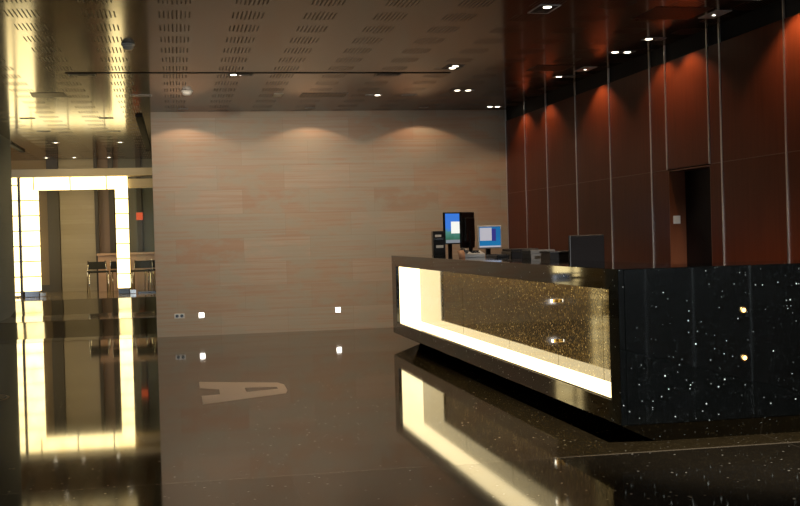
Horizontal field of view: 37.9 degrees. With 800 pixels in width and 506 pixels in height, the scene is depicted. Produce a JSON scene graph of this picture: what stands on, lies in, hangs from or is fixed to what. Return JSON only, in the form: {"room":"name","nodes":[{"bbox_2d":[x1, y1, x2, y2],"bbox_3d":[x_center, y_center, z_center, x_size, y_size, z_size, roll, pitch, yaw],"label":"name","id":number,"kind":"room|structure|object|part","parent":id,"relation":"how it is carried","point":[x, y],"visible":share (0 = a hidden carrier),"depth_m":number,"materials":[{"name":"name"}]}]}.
{"room":"lobby","nodes":[
{"label":"lobby","id":0,"kind":"room"},
{"bbox_2d":[0,135,15,320],"bbox_3d":[-4.566,-0.203,7.826,0.205,3.430,27.100,-2,1,-11],"label":"wall","id":1,"kind":"structure","parent":0,"point":[7,271],"depth_m":20.31,"materials":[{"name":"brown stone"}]},
{"bbox_2d":[0,311,156,339],"bbox_3d":[-5.090,1.277,19.247,6.000,0.370,3.100,-2,1,-11],"label":"floor","id":2,"kind":"structure","parent":0,"point":[127,326],"depth_m":18.61,"materials":[{"name":"stone"}]},
{"bbox_2d":[11,158,154,291],"bbox_3d":[-6.950,-0.607,26.499,5.200,3.030,0.520,-2,1,-11],"label":"wall","id":3,"kind":"structure","parent":0,"point":[76,226],"depth_m":26.26,"materials":[{"name":"paint"}]},
{"bbox_3d":[-8.604,-0.656,26.109,1.410,2.830,0.060,-2,1,-11],"label":"tan panel","id":4,"kind":"part","parent":3,"relation":"part of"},
{"bbox_3d":[-7.776,-0.612,26.157,0.250,2.966,0.160,-2,1,-11],"label":"dark post","id":5,"kind":"part","parent":3,"relation":"part of","materials":[{"name":"brown wood"}]},
{"bbox_3d":[-7.282,-0.627,26.323,0.764,2.966,0.140,-2,1,-11],"label":"stone panel","id":6,"kind":"part","parent":3,"relation":"part of","materials":[{"name":"beige stone"}]},
{"bbox_3d":[-6.856,-0.639,26.334,0.075,2.966,0.160,-2,1,-11],"label":"dark post","id":7,"kind":"part","parent":3,"relation":"part of","materials":[{"name":"brown wood"}]},
{"bbox_3d":[-6.529,-0.649,26.397,0.110,2.966,0.160,-2,1,-11],"label":"dark post","id":8,"kind":"part","parent":3,"relation":"part of","materials":[{"name":"brown metal"}]},
{"bbox_3d":[-6.197,-0.661,26.573,0.390,2.966,0.060,-2,1,-11],"label":"green panel","id":9,"kind":"part","parent":3,"relation":"part of","materials":[{"name":"glass"}]},
{"bbox_3d":[-5.928,-0.667,26.512,0.115,2.966,0.160,-2,1,-11],"label":"dark post","id":10,"kind":"part","parent":3,"relation":"part of","materials":[{"name":"brown metal"}]},
{"bbox_2d":[136,212,142,219],"bbox_3d":[-5.912,-0.835,26.415,0.150,0.170,0.025,-2,1,-11],"label":"wall sign","id":11,"kind":"object","parent":3,"relation":"attached to","point":[139,216],"visible":1,"depth_m":26.40,"materials":[{"name":"plastic"}]},
{"bbox_3d":[-5.235,-0.690,26.758,1.330,2.966,0.060,-2,1,-11],"label":"green panel","id":12,"kind":"part","parent":3,"relation":"part of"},
{"bbox_2d":[11,297,156,316],"bbox_3d":[-5.537,1.161,21.553,6.000,0.561,1.600,-2,1,-11],"label":"floor","id":13,"kind":"structure","parent":0,"point":[133,304],"depth_m":21.47,"materials":[{"name":"stone"}]},
{"bbox_2d":[15,289,155,301],"bbox_3d":[-6.124,1.131,24.597,6.000,0.564,4.600,-2,1,-11],"label":"platform","id":14,"kind":"object","parent":13,"relation":"on","point":[94,294],"visible":0.11,"depth_m":23.56,"materials":[{"name":"stone"}]},
{"bbox_2d":[12,176,135,297],"bbox_3d":[-6.709,-0.339,23.936,2.440,2.426,0.310,-2,1,-11],"label":"portal","id":15,"kind":"object","parent":14,"relation":"on","point":[25,196],"visible":0.93,"depth_m":23.68,"materials":[{"name":"white glass"}]},
{"bbox_3d":[-7.724,-0.307,23.700,0.049,2.426,0.230,-2,1,-11],"label":"dark post","id":16,"kind":"part","parent":15,"relation":"part of","materials":[{"name":"brown metal"}]},
{"bbox_3d":[-7.544,-0.252,23.791,0.320,2.050,0.280,-2,1,-11],"label":"lit leg","id":17,"kind":"part","parent":15,"relation":"part of","materials":[{"name":"white glass"}]},
{"bbox_3d":[-7.298,0.850,23.808,0.126,0.086,0.120,-2,1,-11],"label":"foot trim","id":18,"kind":"part","parent":15,"relation":"part of","materials":[{"name":"silver metal"}]},
{"bbox_3d":[-5.750,-0.306,24.136,0.245,2.050,0.280,-2,1,-11],"label":"lit leg","id":19,"kind":"part","parent":15,"relation":"part of","materials":[{"name":"white glass"}]},
{"bbox_2d":[87,261,109,292],"bbox_3d":[-6.490,0.512,25.006,0.444,0.685,0.477,-2,1,-19],"label":"chair","id":20,"kind":"object","parent":14,"relation":"on","point":[90,265],"visible":0.99,"depth_m":25.14,"materials":[{"name":"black metal"}]},
{"bbox_3d":[-6.736,0.517,25.116,0.053,0.685,0.088,-2,1,-19],"label":"leg","id":21,"kind":"part","parent":20,"relation":"part of","materials":[{"name":"silver metal"}]},
{"bbox_3d":[-6.564,0.271,25.192,0.400,0.164,0.075,-2,1,-19],"label":"backrest","id":22,"kind":"part","parent":20,"relation":"part of","materials":[{"name":"black leather"}]},
{"bbox_3d":[-6.484,0.404,24.979,0.420,0.040,0.400,-2,1,-19],"label":"seat","id":23,"kind":"part","parent":20,"relation":"part of","materials":[{"name":"black leather"}]},
{"bbox_3d":[-6.369,0.505,25.246,0.053,0.685,0.088,-2,1,-19],"label":"leg","id":24,"kind":"part","parent":20,"relation":"part of","materials":[{"name":"silver metal"}]},
{"bbox_2d":[110,261,131,291],"bbox_3d":[-6.064,0.496,25.289,0.444,0.685,0.477,-2,1,-9],"label":"chair","id":25,"kind":"object","parent":14,"relation":"on","point":[113,264],"visible":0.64,"depth_m":25.08,"materials":[{"name":"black metal"}]},
{"bbox_3d":[-6.040,0.258,25.086,0.400,0.164,0.075,-2,1,-8],"label":"backrest","id":26,"kind":"part","parent":25,"relation":"part of","materials":[{"name":"black leather"}]},
{"bbox_2d":[97,252,155,290],"bbox_3d":[-5.731,0.399,26.092,2.020,0.836,0.560,-2,1,-11],"label":"counter","id":27,"kind":"object","parent":14,"relation":"on","point":[139,256],"depth_m":25.83,"materials":[{"name":"brown wood"}]},
{"bbox_2d":[97,252,154,255],"bbox_3d":[-5.742,0.006,26.086,2.020,0.050,0.560,-2,1,-11],"label":"countertop","id":28,"kind":"structure","parent":27,"relation":"on","point":[131,253],"depth_m":25.77,"materials":[{"name":"brown wood"}]},
{"bbox_2d":[131,259,154,290],"bbox_3d":[-5.505,0.487,24.890,0.444,0.685,0.477,-2,1,-5],"label":"chair","id":29,"kind":"object","parent":14,"relation":"on","point":[144,263],"visible":0.87,"depth_m":25.06,"materials":[{"name":"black metal"}]},
{"bbox_3d":[-5.505,0.378,24.862,0.420,0.040,0.400,-2,1,-5],"label":"seat","id":30,"kind":"part","parent":29,"relation":"part of","materials":[{"name":"black leather"}]},
{"bbox_3d":[-5.529,0.244,25.087,0.400,0.164,0.075,-2,1,-5],"label":"backrest","id":31,"kind":"part","parent":29,"relation":"part of","materials":[{"name":"black leather"}]},
{"bbox_3d":[-5.327,0.479,25.093,0.053,0.685,0.088,-2,1,-5],"label":"leg","id":32,"kind":"part","parent":29,"relation":"part of","materials":[{"name":"silver metal"}]},
{"bbox_2d":[136,252,155,292],"bbox_3d":[-4.807,-0.279,24.334,1.390,2.191,0.042,-2,1,-11],"label":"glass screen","id":33,"kind":"object","parent":14,"relation":"on","point":[136,252],"visible":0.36,"depth_m":24.24,"materials":[{"name":"glass"}]},
{"bbox_3d":[-4.777,0.800,24.350,1.390,0.031,0.042,-2,1,-11],"label":"rail","id":34,"kind":"part","parent":33,"relation":"part of","materials":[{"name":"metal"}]},
{"bbox_2d":[144,259,154,290],"bbox_3d":[-5.359,0.473,25.526,0.444,0.685,0.477,-2,1,-3],"label":"chair","id":35,"kind":"object","parent":14,"relation":"on","point":[145,259],"visible":0.2,"depth_m":25.34,"materials":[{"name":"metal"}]},
{"bbox_2d":[150,110,507,337],"bbox_3d":[-0.855,-0.500,17.867,5.720,3.330,0.300,-2,1,-11],"label":"wall","id":36,"kind":"structure","parent":0,"point":[265,221],"depth_m":17.60,"materials":[{"name":"wood"}]},
{"bbox_2d":[174,313,184,318],"bbox_3d":[-3.271,0.935,17.256,0.150,0.072,0.012,-2,1,-11],"label":"wall socket","id":37,"kind":"object","parent":36,"relation":"attached to","point":[176,316],"visible":1,"depth_m":17.25,"materials":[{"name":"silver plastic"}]},
{"bbox_2d":[198,312,204,317],"bbox_3d":[-2.954,0.926,17.317,0.090,0.090,0.011,-2,1,-11],"label":"wall light","id":38,"kind":"object","parent":36,"relation":"attached to","point":[200,314],"visible":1,"depth_m":17.31,"materials":[{"name":"white plastic"}]},
{"bbox_2d":[335,307,340,312],"bbox_3d":[-0.943,0.865,17.704,0.090,0.090,0.011,-2,1,-11],"label":"wall light","id":39,"kind":"object","parent":36,"relation":"attached to","point":[337,309],"visible":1,"depth_m":17.70,"materials":[{"name":"white plastic"}]},
{"bbox_2d":[0,0,777,160],"bbox_3d":[-1.698,-2.146,11.162,9.810,0.200,32.600,-2,1,-11],"label":"ceiling","id":40,"kind":"structure","parent":0,"point":[496,41],"depth_m":12.14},
{"bbox_2d":[10,142,24,151],"bbox_3d":[-7.419,-2.042,22.485,0.090,0.040,2.000,-2,1,-11],"label":"trim","id":41,"kind":"structure","parent":40,"relation":"attached to","point":[12,145],"depth_m":22.49,"materials":[{"name":"black metal"}]},
{"bbox_2d":[30,93,66,96],"bbox_3d":[-4.492,-2.020,14.876,0.420,0.004,0.450,-2,1,-11],"label":"ceiling vent","id":42,"kind":"object","parent":40,"relation":"in","point":[32,94],"visible":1,"depth_m":14.86,"materials":[{"name":"beige metal"}]},
{"bbox_2d":[68,74,95,75],"bbox_3d":[-3.609,-2.018,13.198,0.300,0.009,0.150,-2,1,-11],"label":"recessed light","id":43,"kind":"object","parent":40,"relation":"in","point":[68,74],"visible":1,"depth_m":13.19,"materials":[{"name":"grey plastic"}]},
{"bbox_2d":[121,43,134,49],"bbox_3d":[-2.629,-1.992,11.248,0.130,0.058,0.130,-2,1,-11],"label":"smoke detector","id":44,"kind":"object","parent":40,"relation":"attached to","point":[127,46],"visible":1,"depth_m":11.21,"materials":[{"name":"white plastic"}]},
{"bbox_2d":[130,95,151,96],"bbox_3d":[-3.383,-2.053,15.197,0.280,0.009,0.150,-2,1,-11],"label":"recessed light","id":45,"kind":"object","parent":40,"relation":"in","point":[130,95],"visible":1,"depth_m":15.21,"materials":[{"name":"grey plastic"}]},
{"bbox_2d":[135,115,150,150],"bbox_3d":[-4.545,-2.095,20.701,0.100,0.040,6.590,-2,1,-11],"label":"trim","id":46,"kind":"structure","parent":40,"relation":"attached to","point":[139,118],"depth_m":19.80,"materials":[{"name":"black metal"}]},
{"bbox_2d":[181,90,192,95],"bbox_3d":[-2.723,-2.042,14.876,0.150,0.058,0.150,-2,1,-11],"label":"smoke detector","id":47,"kind":"object","parent":40,"relation":"attached to","point":[184,92],"visible":1,"depth_m":14.83,"materials":[{"name":"white plastic"}]},
{"bbox_2d":[227,74,252,75],"bbox_3d":[-1.862,-2.071,13.534,0.300,0.009,0.150,-2,1,-11],"label":"recessed light","id":48,"kind":"object","parent":40,"relation":"in","point":[227,74],"visible":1,"depth_m":13.53,"materials":[{"name":"grey plastic"}]},
{"bbox_2d":[65,72,450,73],"bbox_3d":[-1.573,-2.084,13.437,4.430,0.016,0.040,-2,1,-11],"label":"trim","id":49,"kind":"structure","parent":40,"relation":"attached to","point":[225,72],"depth_m":13.41,"materials":[{"name":"black metal"}]},
{"bbox_2d":[299,93,347,96],"bbox_3d":[-1.034,-2.127,15.684,0.620,0.004,0.450,-2,1,-11],"label":"ceiling vent","id":50,"kind":"object","parent":40,"relation":"in","point":[302,94],"visible":1,"depth_m":15.65,"materials":[{"name":"metal"}]},
{"bbox_2d":[365,94,381,95],"bbox_3d":[-0.360,-2.146,15.829,0.220,0.009,0.120,-2,1,-11],"label":"recessed light","id":51,"kind":"object","parent":40,"relation":"in","point":[366,94],"visible":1,"depth_m":15.80,"materials":[{"name":"grey plastic"}]},
{"bbox_2d":[374,74,400,75],"bbox_3d":[-0.144,-2.123,13.865,0.300,0.009,0.150,-2,1,-11],"label":"recessed light","id":52,"kind":"object","parent":40,"relation":"in","point":[375,74],"visible":1,"depth_m":13.88,"materials":[{"name":"grey plastic"}]},
{"bbox_2d":[443,65,464,68],"bbox_3d":[0.619,-2.137,13.390,0.200,0.009,0.300,-2,1,-11],"label":"recessed light","id":53,"kind":"object","parent":40,"relation":"in","point":[447,66],"visible":1,"depth_m":13.37,"materials":[{"name":"grey plastic"}]},
{"bbox_2d":[451,89,474,90],"bbox_3d":[0.840,-2.175,15.571,0.300,0.009,0.150,-2,1,-11],"label":"recessed light","id":54,"kind":"object","parent":40,"relation":"in","point":[453,89],"visible":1,"depth_m":15.53,"materials":[{"name":"grey plastic"}]},
{"bbox_2d":[528,5,560,13],"bbox_3d":[1.246,-2.106,10.059,0.190,0.009,0.360,-2,1,-11],"label":"recessed light","id":55,"kind":"object","parent":40,"relation":"in","point":[541,9],"visible":1,"depth_m":10.07,"materials":[{"name":"black metal"}]},
{"bbox_2d":[526,65,574,70],"bbox_3d":[1.768,-2.176,13.688,0.470,0.004,0.450,-2,1,-11],"label":"ceiling vent","id":56,"kind":"object","parent":40,"relation":"in","point":[537,67],"visible":1,"depth_m":13.67,"materials":[{"name":"black metal"}]},
{"bbox_2d":[552,76,574,77],"bbox_3d":[2.038,-2.192,14.478,0.260,0.009,0.120,-2,1,-11],"label":"recessed light","id":57,"kind":"object","parent":40,"relation":"in","point":[554,76],"visible":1,"depth_m":14.48,"materials":[{"name":"grey plastic"}]},
{"bbox_2d":[574,67,595,71],"bbox_3d":[2.210,-2.187,13.849,0.160,0.010,0.360,-2,1,-11],"label":"ceiling plate","id":58,"kind":"object","parent":40,"relation":"attached to","point":[583,68],"visible":1,"depth_m":13.85,"materials":[{"name":"black metal"}]},
{"bbox_2d":[606,51,635,53],"bbox_3d":[2.398,-2.175,12.612,0.280,0.009,0.150,-2,1,-11],"label":"recessed light","id":59,"kind":"object","parent":40,"relation":"in","point":[610,52],"visible":1,"depth_m":12.61,"materials":[{"name":"grey plastic"}]},
{"bbox_2d":[641,37,665,40],"bbox_3d":[2.575,-2.168,11.801,0.220,0.009,0.150,-2,1,-11],"label":"recessed light","id":60,"kind":"object","parent":40,"relation":"in","point":[646,38],"visible":1,"depth_m":11.79,"materials":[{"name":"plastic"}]},
{"bbox_2d":[699,10,731,18],"bbox_3d":[2.850,-2.157,10.530,0.160,0.010,0.360,-2,1,-11],"label":"ceiling plate","id":61,"kind":"object","parent":40,"relation":"attached to","point":[716,13],"visible":1,"depth_m":10.51,"materials":[{"name":"black metal"}]},
{"bbox_2d":[0,328,799,505],"bbox_3d":[0.015,1.402,6.788,8.310,0.200,23.300,-2,1,-11],"label":"floor","id":62,"kind":"structure","parent":0,"point":[372,416],"depth_m":8.12,"materials":[{"name":"stone"}]},
{"bbox_2d":[0,394,9,400],"bbox_3d":[-3.984,1.354,10.753,0.720,0.005,0.720,-2,1,-11],"label":"floor emblem","id":63,"kind":"structure","parent":62,"relation":"on","point":[2,397],"depth_m":10.82,"materials":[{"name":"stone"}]},
{"bbox_2d":[199,382,286,404],"bbox_3d":[-1.459,1.288,10.880,0.802,0.011,1.645,-2,1,-11],"label":"letter","id":64,"kind":"object","parent":62,"relation":"on","point":[229,391],"depth_m":10.82,"materials":[{"name":"stone"}]},
{"bbox_2d":[391,254,799,440],"bbox_3d":[1.632,0.614,11.500,1.990,1.150,7.944,-2,1,-11],"label":"reception desk","id":65,"kind":"object","parent":62,"relation":"on","point":[656,352],"depth_m":7.65,"materials":[{"name":"stone"}]},
{"bbox_3d":[0.129,0.539,14.961,0.269,0.747,0.018,-2,1,-11],"label":"light panel","id":66,"kind":"part","parent":65,"relation":"part of","materials":[{"name":"white plastic"}]},
{"bbox_2d":[431,231,445,254],"bbox_3d":[0.499,-0.132,15.046,0.160,0.302,0.118,-2,1,-11],"label":"computer tower","id":67,"kind":"object","parent":65,"relation":"on","point":[438,237],"visible":0.98,"depth_m":14.99,"materials":[{"name":"black plastic"}]},
{"bbox_2d":[457,250,464,257],"bbox_3d":[0.651,0.012,12.440,0.075,0.081,0.143,-2,1,-11],"label":"paper slip","id":68,"kind":"object","parent":65,"relation":"on","point":[461,253],"visible":0.99,"depth_m":12.40,"materials":[{"name":"orange paper"}]},
{"bbox_2d":[461,248,484,257],"bbox_3d":[0.786,-0.009,12.674,0.240,0.107,0.212,-2,1,-11],"label":"desk phone","id":69,"kind":"object","parent":65,"relation":"on","point":[474,253],"visible":0.84,"depth_m":12.59,"materials":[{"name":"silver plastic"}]},
{"bbox_2d":[486,254,508,257],"bbox_3d":[1.031,0.029,12.318,0.135,0.030,0.440,-2,1,-11],"label":"keyboard","id":70,"kind":"object","parent":65,"relation":"on","point":[487,255],"visible":1,"depth_m":12.13,"materials":[{"name":"black plastic"}]},
{"bbox_3d":[0.844,0.931,11.303,0.269,0.029,7.440,-2,1,-11],"label":"light panel","id":71,"kind":"part","parent":65,"relation":"part of","materials":[{"name":"white plastic"}]},
{"bbox_2d":[395,254,799,268],"bbox_3d":[1.631,0.053,11.523,1.949,0.030,7.889,-2,1,-11],"label":"countertop","id":72,"kind":"structure","parent":65,"relation":"on","point":[580,263],"depth_m":8.79,"materials":[{"name":"stone"}]},
{"bbox_2d":[739,306,746,313],"bbox_3d":[2.236,0.372,7.580,0.052,0.052,0.010,-2,1,-11],"label":"light","id":73,"kind":"object","parent":65,"relation":"attached to","point":[742,309],"depth_m":7.58,"materials":[{"name":"gold metal"}]},
{"bbox_2d":[740,354,747,361],"bbox_3d":[2.245,0.683,7.584,0.052,0.052,0.010,-2,1,-11],"label":"light","id":74,"kind":"object","parent":65,"relation":"attached to","point":[743,357],"depth_m":7.58,"materials":[{"name":"gold metal"}]},
{"bbox_3d":[1.512,0.798,12.520,0.790,0.760,7.200,-2,1,-11],"label":"desk","id":75,"kind":"object","parent":62,"relation":"on","visible":0},
{"bbox_2d":[443,212,459,254],"bbox_3d":[0.696,-0.069,15.387,0.280,0.935,0.262,-2,1,-7],"label":"computer monitor","id":76,"kind":"object","parent":75,"relation":"on","point":[451,226],"visible":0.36,"depth_m":15.34,"materials":[{"name":"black plastic"}]},
{"bbox_2d":[459,212,474,250],"bbox_3d":[0.868,-0.061,14.857,0.280,0.925,0.262,-2,1,-19],"label":"computer monitor","id":77,"kind":"object","parent":75,"relation":"on","point":[466,219],"visible":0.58,"depth_m":14.79,"materials":[{"name":"black plastic"}]},
{"bbox_2d":[477,225,501,254],"bbox_3d":[1.092,0.030,14.403,0.245,0.742,0.276,-1,1,37],"label":"computer monitor","id":78,"kind":"object","parent":75,"relation":"on","point":[488,236],"visible":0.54,"depth_m":14.36,"materials":[{"name":"silver plastic"}]},
{"bbox_2d":[501,248,537,257],"bbox_3d":[1.353,0.182,13.041,0.330,0.465,0.406,-2,1,-11],"label":"printer","id":79,"kind":"object","parent":75,"relation":"on","point":[514,252],"visible":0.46,"depth_m":12.85,"materials":[{"name":"black plastic"}]},
{"bbox_3d":[1.346,-0.038,13.040,0.310,0.025,0.380,-2,1,-11],"label":"lid","id":80,"kind":"part","parent":79,"relation":"part of","materials":[{"name":"grey plastic"}]},
{"bbox_2d":[522,249,554,257],"bbox_3d":[1.405,0.199,11.781,0.255,0.465,0.310,-2,1,-11],"label":"box","id":81,"kind":"object","parent":75,"relation":"on","point":[525,253],"visible":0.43,"depth_m":11.64,"materials":[{"name":"grey cardboard"}]},
{"bbox_3d":[1.399,-0.016,11.778,0.255,0.035,0.310,-2,1,-11],"label":"lid","id":82,"kind":"part","parent":81,"relation":"part of","materials":[{"name":"grey cardboard"}]},
{"bbox_2d":[539,250,568,259],"bbox_3d":[1.547,0.207,11.268,0.300,0.455,0.320,-2,1,-11],"label":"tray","id":83,"kind":"object","parent":75,"relation":"on","point":[564,254],"visible":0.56,"depth_m":11.12,"materials":[{"name":"black plastic"}]},
{"bbox_2d":[539,250,568,252],"bbox_3d":[1.541,-0.013,11.265,0.300,0.015,0.320,-2,1,-11],"label":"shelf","id":84,"kind":"object","parent":83,"relation":"attached to","point":[564,251],"depth_m":11.11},
{"bbox_2d":[568,234,604,260],"bbox_3d":[1.729,0.135,10.747,0.283,0.605,0.272,-1,1,24],"label":"computer monitor","id":85,"kind":"object","parent":75,"relation":"on","point":[581,247],"visible":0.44,"depth_m":10.72,"materials":[{"name":"black plastic"}]},
{"bbox_2d":[505,0,799,263],"bbox_3d":[3.964,-0.478,7.155,0.308,3.330,22.560,-2,1,-11],"label":"wall","id":86,"kind":"structure","parent":0,"point":[594,154],"depth_m":12.24,"materials":[{"name":"red wood"}]},
{"bbox_3d":[1.768,-1.492,17.696,0.022,1.127,1.004,-2,1,-11],"label":"timber panel","id":87,"kind":"part","parent":86,"relation":"part of","materials":[{"name":"red wood"}]},
{"bbox_3d":[1.811,0.085,17.719,0.022,2.017,1.004,-2,1,-11],"label":"timber panel","id":88,"kind":"part","parent":86,"relation":"part of","materials":[{"name":"red wood"}]},
{"bbox_3d":[1.959,-1.483,16.704,0.022,1.127,1.004,-2,1,-11],"label":"timber panel","id":89,"kind":"part","parent":86,"relation":"part of","materials":[{"name":"red wood"}]},
{"bbox_3d":[2.002,0.095,16.727,0.022,2.017,1.004,-2,1,-11],"label":"timber panel","id":90,"kind":"part","parent":86,"relation":"part of","materials":[{"name":"red wood"}]},
{"bbox_3d":[2.169,-1.473,15.615,0.022,1.127,1.204,-2,1,-11],"label":"timber panel","id":91,"kind":"part","parent":86,"relation":"part of","materials":[{"name":"red wood"}]},
{"bbox_3d":[2.212,0.104,15.637,0.022,2.017,1.204,-2,1,-11],"label":"timber panel","id":92,"kind":"part","parent":86,"relation":"part of","materials":[{"name":"red wood"}]},
{"bbox_3d":[2.396,-1.462,14.436,0.022,1.127,1.184,-2,1,-11],"label":"timber panel","id":93,"kind":"part","parent":86,"relation":"part of","materials":[{"name":"red wood"}]},
{"bbox_3d":[2.439,0.115,14.459,0.022,2.017,1.184,-2,1,-11],"label":"timber panel","id":94,"kind":"part","parent":86,"relation":"part of","materials":[{"name":"red wood"}]},
{"bbox_3d":[2.623,-1.451,13.258,0.022,1.127,1.204,-2,1,-11],"label":"timber panel","id":95,"kind":"part","parent":86,"relation":"part of","materials":[{"name":"red wood"}]},
{"bbox_3d":[2.666,0.126,13.281,0.022,2.017,1.204,-2,1,-11],"label":"timber panel","id":96,"kind":"part","parent":86,"relation":"part of","materials":[{"name":"red wood"}]},
{"bbox_3d":[2.775,-1.444,12.468,0.022,1.127,0.394,-2,1,-11],"label":"timber panel","id":97,"kind":"part","parent":86,"relation":"part of","materials":[{"name":"red wood"}]},
{"bbox_3d":[2.821,0.134,12.476,0.022,2.015,0.424,-2,1,-11],"label":"timber panel","id":98,"kind":"part","parent":86,"relation":"part of","materials":[{"name":"red wood"}]},
{"bbox_3d":[2.908,-1.438,11.775,0.022,1.127,0.964,-2,1,-11],"label":"timber panel","id":99,"kind":"part","parent":86,"relation":"part of","materials":[{"name":"red wood"}]},
{"bbox_2d":[668,165,712,263],"bbox_3d":[3.052,0.140,11.802,0.219,2.010,0.980,-2,1,-11],"label":"door","id":100,"kind":"structure","parent":86,"relation":"in","point":[689,188],"depth_m":12.14,"materials":[{"name":"brown wood"}]},
{"bbox_2d":[673,216,680,223],"bbox_3d":[2.915,-0.350,12.248,0.080,0.085,0.017,-2,1,-11],"label":"light switch","id":101,"kind":"object","parent":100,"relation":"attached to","point":[676,219],"visible":1,"depth_m":12.24,"materials":[{"name":"white plastic"}]},
{"bbox_3d":[3.027,-1.432,11.157,0.022,1.127,0.244,-2,1,-11],"label":"timber panel","id":102,"kind":"part","parent":86,"relation":"part of","materials":[{"name":"red wood"}]},
{"bbox_3d":[3.071,0.146,11.180,0.022,2.015,0.244,-2,1,-11],"label":"timber panel","id":103,"kind":"part","parent":86,"relation":"part of","materials":[{"name":"red wood"}]},
{"bbox_3d":[3.164,-1.425,10.450,0.022,1.127,1.184,-2,1,-11],"label":"timber panel","id":104,"kind":"part","parent":86,"relation":"part of","materials":[{"name":"red wood"}]},
{"bbox_3d":[3.207,0.152,10.473,0.022,2.017,1.184,-2,1,-11],"label":"timber panel","id":105,"kind":"part","parent":86,"relation":"part of","materials":[{"name":"red wood"}]},
{"bbox_3d":[3.390,-1.415,9.276,0.022,1.127,1.194,-2,1,-11],"label":"timber panel","id":106,"kind":"part","parent":86,"relation":"part of","materials":[{"name":"red wood"}]},
{"bbox_3d":[3.433,0.163,9.299,0.022,2.017,1.194,-2,1,-11],"label":"timber panel","id":107,"kind":"part","parent":86,"relation":"part of","materials":[{"name":"red wood"}]},
{"bbox_3d":[-3.619,-0.440,22.448,0.200,3.430,9.740,-2,1,-11],"label":"wall","id":108,"kind":"structure","parent":0,"visible":0},
{"bbox_2d":[11,168,151,177],"bbox_3d":[-6.497,-1.649,23.980,4.800,0.160,0.380,-2,1,-11],"label":"trim","id":109,"kind":"structure","parent":108,"relation":"attached to","point":[90,172],"depth_m":23.79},
{"bbox_2d":[128,178,152,187],"bbox_3d":[-4.900,-1.468,24.340,1.540,0.180,0.280,-2,1,-11],"label":"trim","id":110,"kind":"structure","parent":108,"relation":"attached to","point":[132,183],"depth_m":24.11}
]}

